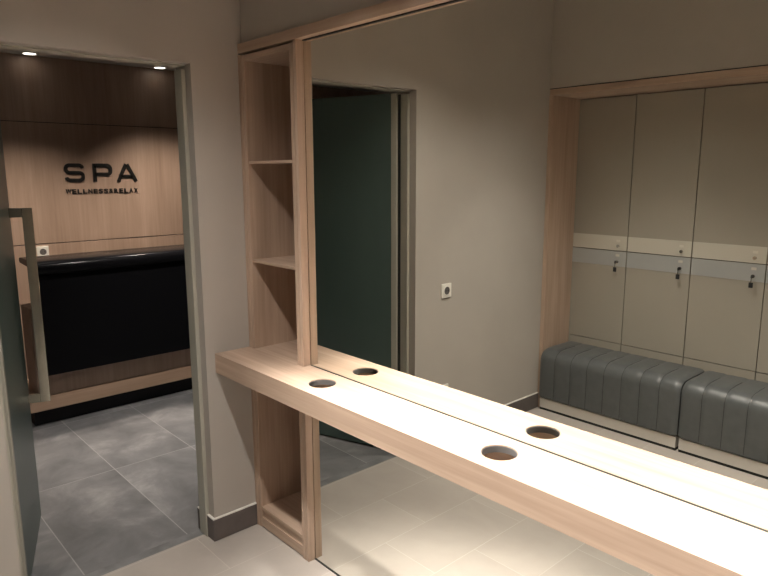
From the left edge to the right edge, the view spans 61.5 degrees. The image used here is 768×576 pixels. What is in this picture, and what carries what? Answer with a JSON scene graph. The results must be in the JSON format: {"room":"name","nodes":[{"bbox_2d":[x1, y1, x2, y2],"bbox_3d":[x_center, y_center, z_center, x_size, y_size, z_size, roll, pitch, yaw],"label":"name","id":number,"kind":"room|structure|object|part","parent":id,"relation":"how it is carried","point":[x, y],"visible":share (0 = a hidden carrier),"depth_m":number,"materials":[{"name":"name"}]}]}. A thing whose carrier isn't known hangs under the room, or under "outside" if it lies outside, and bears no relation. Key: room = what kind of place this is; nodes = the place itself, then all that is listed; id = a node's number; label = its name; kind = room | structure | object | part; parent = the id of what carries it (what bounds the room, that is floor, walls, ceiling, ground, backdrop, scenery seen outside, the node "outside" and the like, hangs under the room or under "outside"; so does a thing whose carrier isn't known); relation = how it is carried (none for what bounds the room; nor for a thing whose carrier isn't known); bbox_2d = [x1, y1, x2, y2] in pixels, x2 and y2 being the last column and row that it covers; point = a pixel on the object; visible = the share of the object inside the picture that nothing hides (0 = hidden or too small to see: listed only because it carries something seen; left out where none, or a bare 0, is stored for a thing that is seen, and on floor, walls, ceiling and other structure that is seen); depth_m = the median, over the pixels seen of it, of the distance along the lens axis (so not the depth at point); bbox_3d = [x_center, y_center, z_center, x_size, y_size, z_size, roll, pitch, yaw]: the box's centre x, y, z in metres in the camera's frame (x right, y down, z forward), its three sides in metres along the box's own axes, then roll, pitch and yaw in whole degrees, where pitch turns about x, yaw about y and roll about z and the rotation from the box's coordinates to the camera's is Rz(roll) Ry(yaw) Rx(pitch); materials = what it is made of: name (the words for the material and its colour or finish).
{"room":"changing room","nodes":[
{"label":"changing room","id":0,"kind":"room"},
{"bbox_2d":[0,48,175,70],"bbox_3d":[-1.635,-1.564,3.813,6.800,0.080,2.815,-9,14,-41],"label":"ceiling","id":1,"kind":"structure","parent":0,"point":[1,49],"depth_m":4.80,"materials":[{"name":"paint"}]},
{"bbox_2d":[21,52,37,54],"bbox_3d":[-2.489,-1.647,4.530,0.104,0.006,0.104,-9,14,-41],"label":"recessed light","id":2,"kind":"object","parent":1,"relation":"in","point":[25,53],"visible":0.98,"depth_m":4.52,"materials":[{"name":"white plastic"}]},
{"bbox_2d":[153,66,166,68],"bbox_3d":[-1.791,-1.761,5.156,0.104,0.006,0.104,-9,14,-41],"label":"recessed light","id":3,"kind":"object","parent":1,"relation":"in","point":[155,67],"visible":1,"depth_m":5.13,"materials":[{"name":"white plastic"}]},
{"bbox_2d":[0,52,183,378],"bbox_3d":[-2.512,-0.465,4.992,6.800,2.496,0.200,-9,14,-41],"label":"wall","id":4,"kind":"structure","parent":0,"point":[55,113],"depth_m":4.97,"materials":[{"name":"brown wood"}]},
{"bbox_2d":[36,246,48,255],"bbox_3d":[-2.557,-0.271,4.839,0.082,0.084,0.013,-9,14,-41],"label":"wall socket","id":5,"kind":"object","parent":4,"relation":"attached to","point":[41,250],"visible":0.91,"depth_m":4.83,"materials":[{"name":"white plastic"}]},
{"bbox_3d":[-2.455,-1.455,4.748,6.800,0.460,0.022,-9,14,-41],"label":"wood panel","id":6,"kind":"part","parent":4,"relation":"part of","materials":[{"name":"brown wood"}]},
{"bbox_3d":[-2.453,-0.788,4.867,6.800,0.884,0.022,-9,14,-41],"label":"wood panel","id":7,"kind":"part","parent":4,"relation":"part of","materials":[{"name":"brown wood"}]},
{"bbox_3d":[-2.450,0.214,5.047,6.800,1.140,0.022,-9,14,-41],"label":"wood panel","id":8,"kind":"part","parent":4,"relation":"part of","materials":[{"name":"brown wood"}]},
{"bbox_2d":[64,163,137,193],"bbox_3d":[-2.208,-0.860,5.060,0.555,0.232,0.007,-9,14,-41],"label":"wall sign","id":9,"kind":"object","parent":4,"relation":"attached to","point":[95,173],"visible":1,"depth_m":5.03,"materials":[{"name":"black metal"}]},
{"bbox_2d":[31,389,198,575],"bbox_3d":[-1.628,0.962,4.266,6.800,0.060,2.815,-9,14,-41],"label":"floor","id":10,"kind":"structure","parent":0,"point":[116,484],"depth_m":3.53,"materials":[{"name":"tile"}]},
{"bbox_2d":[19,244,191,425],"bbox_3d":[-1.357,0.187,5.242,2.920,1.119,0.620,-9,14,-41],"label":"reception desk","id":11,"kind":"object","parent":10,"relation":"on","point":[116,324],"visible":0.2,"depth_m":4.45,"materials":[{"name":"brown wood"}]},
{"bbox_3d":[-1.399,0.568,5.357,2.920,0.096,0.495,-9,14,-41],"label":"rail","id":12,"kind":"part","parent":11,"relation":"part of","materials":[{"name":"brown wood"}]},
{"bbox_2d":[0,0,255,575],"bbox_3d":[-1.710,-0.081,1.979,3.900,2.800,0.135,-9,14,-41],"label":"wall","id":13,"kind":"structure","parent":0,"point":[203,36],"depth_m":2.70,"materials":[{"name":"beige paint"}]},
{"bbox_2d":[0,123,50,575],"bbox_3d":[-1.518,0.145,2.703,0.109,2.080,0.700,-5,11,-23],"label":"door","id":14,"kind":"structure","parent":13,"relation":"in","point":[17,398],"depth_m":2.79,"materials":[{"name":"green glass"}]},
{"bbox_3d":[-1.634,0.090,2.981,0.093,0.914,0.016,-5,11,-23],"label":"pull handle","id":15,"kind":"part","parent":14,"relation":"part of","materials":[{"name":"metal"}]},
{"bbox_2d":[0,44,208,575],"bbox_3d":[-1.127,0.164,2.586,0.790,2.098,0.069,-9,14,-41],"label":"trim","id":16,"kind":"structure","parent":13,"relation":"attached to","point":[179,75],"depth_m":2.76,"materials":[{"name":"grey metal"}]},
{"bbox_2d":[207,502,257,541],"bbox_3d":[-0.713,1.091,3.043,0.227,0.109,0.062,-9,14,-41],"label":"baseboard","id":17,"kind":"structure","parent":13,"relation":"attached to","point":[232,522],"depth_m":3.01,"materials":[{"name":"tile"}]},
{"bbox_2d":[83,529,202,575],"bbox_3d":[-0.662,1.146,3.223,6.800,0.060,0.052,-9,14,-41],"label":"threshold","id":18,"kind":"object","parent":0,"point":[152,551],"depth_m":2.86,"materials":[{"name":"metal"}]},
{"bbox_2d":[102,524,336,575],"bbox_3d":[-0.207,1.613,0.611,3.900,0.060,4.482,-9,14,-41],"label":"floor","id":19,"kind":"structure","parent":0,"point":[254,550],"depth_m":2.82,"materials":[{"name":"beige tile"}]},
{"bbox_2d":[238,42,305,559],"bbox_3d":[-0.351,0.080,2.891,0.354,2.155,0.406,-9,14,-41],"label":"shelving unit","id":20,"kind":"object","parent":19,"relation":"on","point":[266,77],"visible":0.48,"depth_m":2.90,"materials":[{"name":"brown wood"}]},
{"bbox_3d":[-0.349,-0.962,2.691,0.332,0.024,0.336,-9,14,-41],"label":"panel","id":21,"kind":"part","parent":20,"relation":"part of","materials":[{"name":"brown wood"}]},
{"bbox_3d":[-0.347,-0.539,2.767,0.330,0.012,0.336,-9,14,-41],"label":"shelf","id":22,"kind":"part","parent":20,"relation":"part of","materials":[{"name":"brown wood"}]},
{"bbox_3d":[-0.346,-0.118,2.843,0.330,0.012,0.336,-9,14,-41],"label":"shelf","id":23,"kind":"part","parent":20,"relation":"part of","materials":[{"name":"brown wood"}]},
{"bbox_3d":[-0.348,0.315,2.918,0.338,0.082,0.336,-9,14,-41],"label":"shelf","id":24,"kind":"part","parent":20,"relation":"part of","materials":[{"name":"brown wood"}]},
{"bbox_3d":[-0.344,1.046,3.050,0.333,0.017,0.336,-9,14,-41],"label":"panel","id":25,"kind":"part","parent":20,"relation":"part of","materials":[{"name":"brown wood"}]},
{"bbox_3d":[-0.464,1.133,2.955,0.008,0.048,0.336,-9,14,-41],"label":"plinth rail","id":26,"kind":"part","parent":20,"relation":"part of","materials":[{"name":"brown wood"}]},
{"bbox_3d":[-0.227,0.108,2.747,0.336,2.150,0.022,-9,14,-41],"label":"panel","id":27,"kind":"part","parent":20,"relation":"part of","materials":[{"name":"brown wood"}]},
{"bbox_2d":[240,0,388,42],"bbox_3d":[1.034,0.000,1.487,0.514,2.800,4.300,-9,14,-41],"label":"wall","id":28,"kind":"structure","parent":0,"point":[258,18],"depth_m":2.49,"materials":[{"name":"beige paint"}]},
{"bbox_2d":[237,0,767,575],"bbox_3d":[0.829,0.286,1.600,0.336,2.199,3.928,-9,14,-41],"label":"wall mirror","id":29,"kind":"object","parent":28,"relation":"attached to","point":[541,224],"visible":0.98,"depth_m":1.79,"materials":[{"name":"silver mirror"}]},
{"bbox_3d":[0.826,-0.777,1.410,0.336,0.039,3.928,-9,14,-41],"label":"frame rail","id":30,"kind":"part","parent":29,"relation":"part of","materials":[{"name":"brown wood"}]},
{"bbox_2d":[215,347,767,575],"bbox_3d":[0.638,0.568,1.508,0.208,0.086,3.878,-9,14,-41],"label":"countertop","id":31,"kind":"structure","parent":29,"relation":"attached to","point":[656,533],"depth_m":1.70,"materials":[{"name":"brown wood"}]},
{"bbox_3d":[0.846,0.597,1.409,0.028,0.061,3.448,-9,14,-41],"label":"support rail","id":32,"kind":"part","parent":31,"relation":"part of","materials":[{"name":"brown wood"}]},
{"bbox_3d":[-1.587,-0.437,3.965,7.000,2.800,2.950,-9,14,-41],"label":"wall","id":33,"kind":"structure","parent":0,"visible":0},
{"bbox_2d":[197,506,199,528],"bbox_3d":[0.445,0.875,4.229,3.563,0.109,0.032,-9,14,-41],"label":"jamb","id":34,"kind":"object","parent":33,"relation":"attached to","point":[198,506],"visible":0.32,"depth_m":3.05,"materials":[{"name":"metal"}]}
]}

